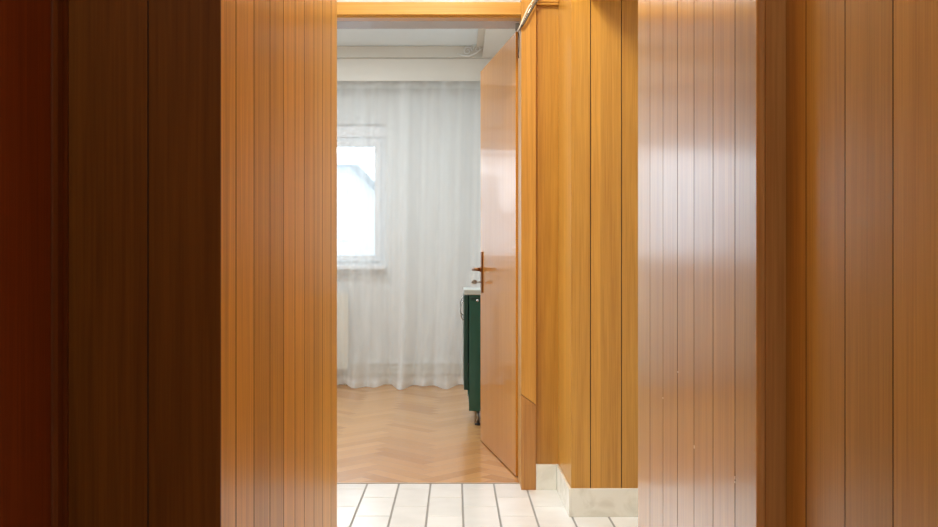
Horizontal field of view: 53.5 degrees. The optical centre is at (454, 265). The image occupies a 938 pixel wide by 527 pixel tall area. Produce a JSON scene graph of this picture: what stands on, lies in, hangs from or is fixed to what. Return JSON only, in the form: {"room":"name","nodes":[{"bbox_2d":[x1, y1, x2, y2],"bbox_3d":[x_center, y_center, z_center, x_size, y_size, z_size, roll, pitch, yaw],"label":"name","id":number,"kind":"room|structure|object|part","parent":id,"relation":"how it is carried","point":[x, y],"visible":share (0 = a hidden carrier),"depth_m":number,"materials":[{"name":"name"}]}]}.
{"room":"hallway","nodes":[
{"label":"hallway","id":0,"kind":"room"},
{"bbox_2d":[0,0,50,526],"bbox_3d":[-1.139,-0.412,-0.198,1.222,2.720,2.905,0,0,0],"label":"wall","id":1,"kind":"structure","parent":0,"point":[25,25],"depth_m":1.14,"materials":[{"name":"brown wood"}]},
{"bbox_2d":[51,0,68,526],"bbox_3d":[-0.538,-0.412,1.248,0.033,2.720,0.065,0,0,0],"label":"trim","id":2,"kind":"structure","parent":1,"relation":"attached to","point":[59,8],"depth_m":1.23,"materials":[{"name":"brown wood"}]},
{"bbox_2d":[69,0,336,526],"bbox_3d":[-1.034,-0.412,1.883,1.432,2.720,1.245,0,0,0],"label":"wall","id":3,"kind":"structure","parent":0,"point":[145,75],"depth_m":1.26,"materials":[{"name":"brown wood"}]},
{"bbox_2d":[337,29,477,45],"bbox_3d":[-1.000,-1.786,5.875,3.600,0.171,3.550,0,0,0],"label":"ceiling","id":4,"kind":"structure","parent":0,"point":[345,37],"depth_m":6.92,"materials":[{"name":"paint"}]},
{"bbox_2d":[337,85,480,362],"bbox_3d":[-1.000,-0.412,7.575,3.600,2.720,0.250,0,0,0],"label":"wall","id":5,"kind":"structure","parent":0,"point":[382,105],"depth_m":7.45,"materials":[{"name":"white fabric"}]},
{"bbox_2d":[337,125,384,264],"bbox_3d":[-1.355,-0.572,7.519,1.587,1.129,0.143,0,0,0],"label":"window","id":6,"kind":"structure","parent":5,"relation":"in","point":[347,135],"depth_m":7.49,"materials":[{"name":"white paint"}]},
{"bbox_2d":[337,265,386,269],"bbox_3d":[-1.378,0.011,7.438,1.664,0.034,0.145,0,0,0],"label":"window sill","id":7,"kind":"structure","parent":5,"relation":"attached to","point":[339,267],"depth_m":7.37,"materials":[{"name":"white paint"}]},
{"bbox_2d":[337,363,463,384],"bbox_3d":[-1.105,0.862,7.438,3.090,0.172,0.024,0,0,0],"label":"baseboard","id":8,"kind":"structure","parent":5,"relation":"attached to","point":[356,368],"depth_m":7.43,"materials":[{"name":"white paint"}]},
{"bbox_2d":[337,58,491,80],"bbox_3d":[-1.097,-1.519,7.317,3.005,0.177,0.263,0,0,0],"label":"rail","id":9,"kind":"object","parent":5,"relation":"attached to","point":[348,69],"visible":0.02,"depth_m":7.20,"materials":[{"name":"white paint"}]},
{"bbox_2d":[337,81,480,389],"bbox_3d":[-1.050,-0.258,7.216,2.901,2.404,0.254,0,0,1],"label":"sheer curtain","id":10,"kind":"object","parent":9,"relation":"hanging from","point":[401,382],"visible":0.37,"depth_m":7.27,"materials":[{"name":"white fabric"}]},
{"bbox_2d":[337,29,516,57],"bbox_3d":[-1.105,-1.655,5.824,3.090,0.091,3.249,0,0,0],"label":"crown molding","id":11,"kind":"structure","parent":5,"relation":"attached to","point":[492,41],"depth_m":7.19,"materials":[{"name":"white paint"}]},
{"bbox_2d":[457,45,482,56],"bbox_3d":[0.119,-1.669,7.168,0.205,0.113,0.032,0,0,6],"label":"ornament","id":12,"kind":"object","parent":5,"relation":"attached to","point":[474,46],"visible":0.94,"depth_m":7.17,"materials":[{"name":"paint"}]},
{"bbox_2d":[337,385,637,526],"bbox_3d":[-0.400,0.973,2.925,4.600,0.050,9.250,0,0,0],"label":"floor","id":13,"kind":"structure","parent":0,"point":[386,433],"depth_m":4.29,"materials":[{"name":"brown wood"}]},
{"bbox_2d":[337,293,348,384],"bbox_3d":[-1.398,0.581,7.375,1.104,0.735,0.071,0,0,0],"label":"panel radiator","id":14,"kind":"object","parent":13,"relation":"on","point":[342,298],"visible":0.06,"depth_m":7.35,"materials":[{"name":"white metal"}]},
{"bbox_2d":[337,483,518,483],"bbox_3d":[-0.152,0.948,4.059,0.865,0.002,0.014,0,0,0],"label":"threshold","id":15,"kind":"object","parent":13,"relation":"on","point":[337,483],"visible":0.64,"depth_m":4.05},
{"bbox_2d":[460,287,480,424],"bbox_3d":[0.225,0.544,5.824,0.390,0.808,0.672,0,0,0],"label":"base cabinet","id":16,"kind":"object","parent":13,"relation":"on","point":[471,297],"visible":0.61,"depth_m":5.50,"materials":[{"name":"paint"}]},
{"bbox_3d":[0.065,0.454,5.662,0.024,0.558,0.322,0,0,0],"label":"cabinet door","id":17,"kind":"part","parent":16,"relation":"part of","materials":[{"name":"green paint"}]},
{"bbox_2d":[463,287,480,294],"bbox_3d":[0.237,0.155,5.825,0.366,0.032,0.670,0,0,0],"label":"countertop","id":18,"kind":"structure","parent":16,"relation":"on","point":[467,290],"depth_m":5.49,"materials":[{"name":"white stone"}]},
{"bbox_3d":[0.123,0.193,5.498,0.069,0.018,0.004,0,0,0],"label":"rail","id":19,"kind":"part","parent":16,"relation":"part of","materials":[{"name":"green paint"}]},
{"bbox_3d":[0.137,0.897,5.552,0.018,0.078,0.017,0,0,0],"label":"leg","id":20,"kind":"part","parent":16,"relation":"part of","materials":[{"name":"metal"}]},
{"bbox_2d":[536,3,557,463],"bbox_3d":[0.403,-0.412,4.052,0.135,2.720,0.196,0,0,0],"label":"wall","id":21,"kind":"structure","parent":0,"point":[546,16],"depth_m":3.95,"materials":[{"name":"brown wood"}]},
{"bbox_2d":[536,464,555,489],"bbox_3d":[0.386,0.894,3.945,0.086,0.107,0.018,0,0,0],"label":"baseboard","id":22,"kind":"structure","parent":21,"relation":"attached to","point":[545,473],"depth_m":3.94,"materials":[{"name":"beige stone"}]},
{"bbox_2d":[537,0,558,5],"bbox_3d":[0.393,-1.165,3.941,0.092,0.120,0.029,0,0,0],"label":"trim","id":23,"kind":"structure","parent":21,"relation":"attached to","point":[540,2],"depth_m":3.93,"materials":[{"name":"brown wood"}]},
{"bbox_2d":[558,0,569,484],"bbox_3d":[0.450,-0.464,3.753,0.020,2.616,0.402,0,0,0],"label":"wall","id":24,"kind":"structure","parent":0,"point":[564,5],"depth_m":3.74,"materials":[{"name":"brown wood"}]},
{"bbox_2d":[570,0,637,487],"bbox_3d":[1.145,-0.412,3.836,1.410,2.720,0.628,0,0,0],"label":"wall","id":25,"kind":"structure","parent":0,"point":[603,33],"depth_m":3.52,"materials":[{"name":"brown wood"}]},
{"bbox_2d":[556,464,637,516],"bbox_3d":[1.140,0.894,3.733,1.420,0.107,0.442,0,0,0],"label":"baseboard","id":26,"kind":"structure","parent":25,"relation":"attached to","point":[578,502],"depth_m":3.51,"materials":[{"name":"beige stone"}]},
{"bbox_2d":[638,0,755,526],"bbox_3d":[1.150,-0.412,1.843,1.400,2.720,0.899,0,0,0],"label":"wall","id":27,"kind":"structure","parent":0,"point":[697,58],"depth_m":1.74,"materials":[{"name":"brown wood"}]},
{"bbox_2d":[756,0,785,526],"bbox_3d":[0.474,-0.412,1.394,0.047,2.720,0.016,0,0,0],"label":"trim","id":28,"kind":"structure","parent":27,"relation":"attached to","point":[770,14],"depth_m":1.39,"materials":[{"name":"brown wood"}]},
{"bbox_2d":[786,0,937,526],"bbox_3d":[1.172,-0.412,-0.130,1.356,2.720,3.040,0,0,0],"label":"wall","id":29,"kind":"structure","parent":0,"point":[862,75],"depth_m":1.13,"materials":[{"name":"brown wood"}]},
{"bbox_3d":[-1.000,-0.412,4.163,3.600,2.720,0.034,0,0,0],"label":"wall","id":30,"kind":"structure","parent":0,"visible":0},
{"bbox_2d":[337,21,519,28],"bbox_3d":[-0.152,-1.083,4.079,0.865,0.052,0.131,0,0,0],"label":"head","id":31,"kind":"structure","parent":30,"relation":"attached to","point":[340,24],"depth_m":4.07},
{"label":"outside","id":32,"kind":"structure","parent":0,"visible":0},
{"bbox_3d":[0.000,6.998,44.225,80.000,0.100,71.550,0,0,0],"label":"ground","id":33,"kind":"structure","parent":32,"visible":0},
{"bbox_2d":[337,154,374,254],"bbox_3d":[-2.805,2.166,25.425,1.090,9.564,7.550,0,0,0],"label":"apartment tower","id":34,"kind":"structure","parent":33,"relation":"on","point":[348,165],"depth_m":22.32,"materials":[{"name":"white"}]},
{"bbox_3d":[-0.152,-1.612,4.053,0.925,0.320,0.194,0,0,0],"label":"wall","id":35,"kind":"structure","parent":0,"visible":0},
{"bbox_2d":[337,0,519,1],"bbox_3d":[-0.152,-1.285,4.003,0.865,0.355,0.006,0,0,0],"label":"window","id":36,"kind":"structure","parent":35,"relation":"in","point":[337,0],"depth_m":4.00,"materials":[{"name":"clear glass"}]},
{"bbox_2d":[337,2,520,20],"bbox_3d":[-0.152,-1.087,3.974,0.865,0.061,0.077,0,0,0],"label":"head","id":37,"kind":"structure","parent":35,"relation":"attached to","point":[346,11],"depth_m":3.94},
{"bbox_2d":[471,32,517,475],"bbox_3d":[0.248,-0.055,4.611,0.163,1.994,0.872,0,0,-13],"label":"door","id":38,"kind":"structure","parent":35,"relation":"in","point":[498,268],"depth_m":4.53,"materials":[{"name":"brown wood"}]},
{"bbox_3d":[0.116,0.018,4.925,0.054,0.028,0.146,0,0,0],"label":"lever handle","id":39,"kind":"part","parent":38,"relation":"part of","materials":[{"name":"brown metal"}]},
{"bbox_3d":[0.142,0.033,4.984,0.007,0.220,0.034,0,0,-9],"label":"handle plate","id":40,"kind":"part","parent":38,"relation":"part of","materials":[{"name":"brown metal"}]},
{"bbox_2d":[515,0,537,57],"bbox_3d":[0.319,-1.069,3.950,0.212,0.325,0.112,0,0,42],"label":"cable bundle","id":41,"kind":"object","parent":35,"relation":"attached to","point":[518,26],"visible":1,"depth_m":3.92,"materials":[{"name":"white plastic"}]},
{"bbox_2d":[518,0,535,489],"bbox_3d":[-0.152,-0.411,4.055,0.991,2.719,0.242,0,0,0],"label":"door frame","id":42,"kind":"structure","parent":35,"relation":"attached to","point":[528,30],"depth_m":3.93,"materials":[{"name":"brown wood"}]}
]}

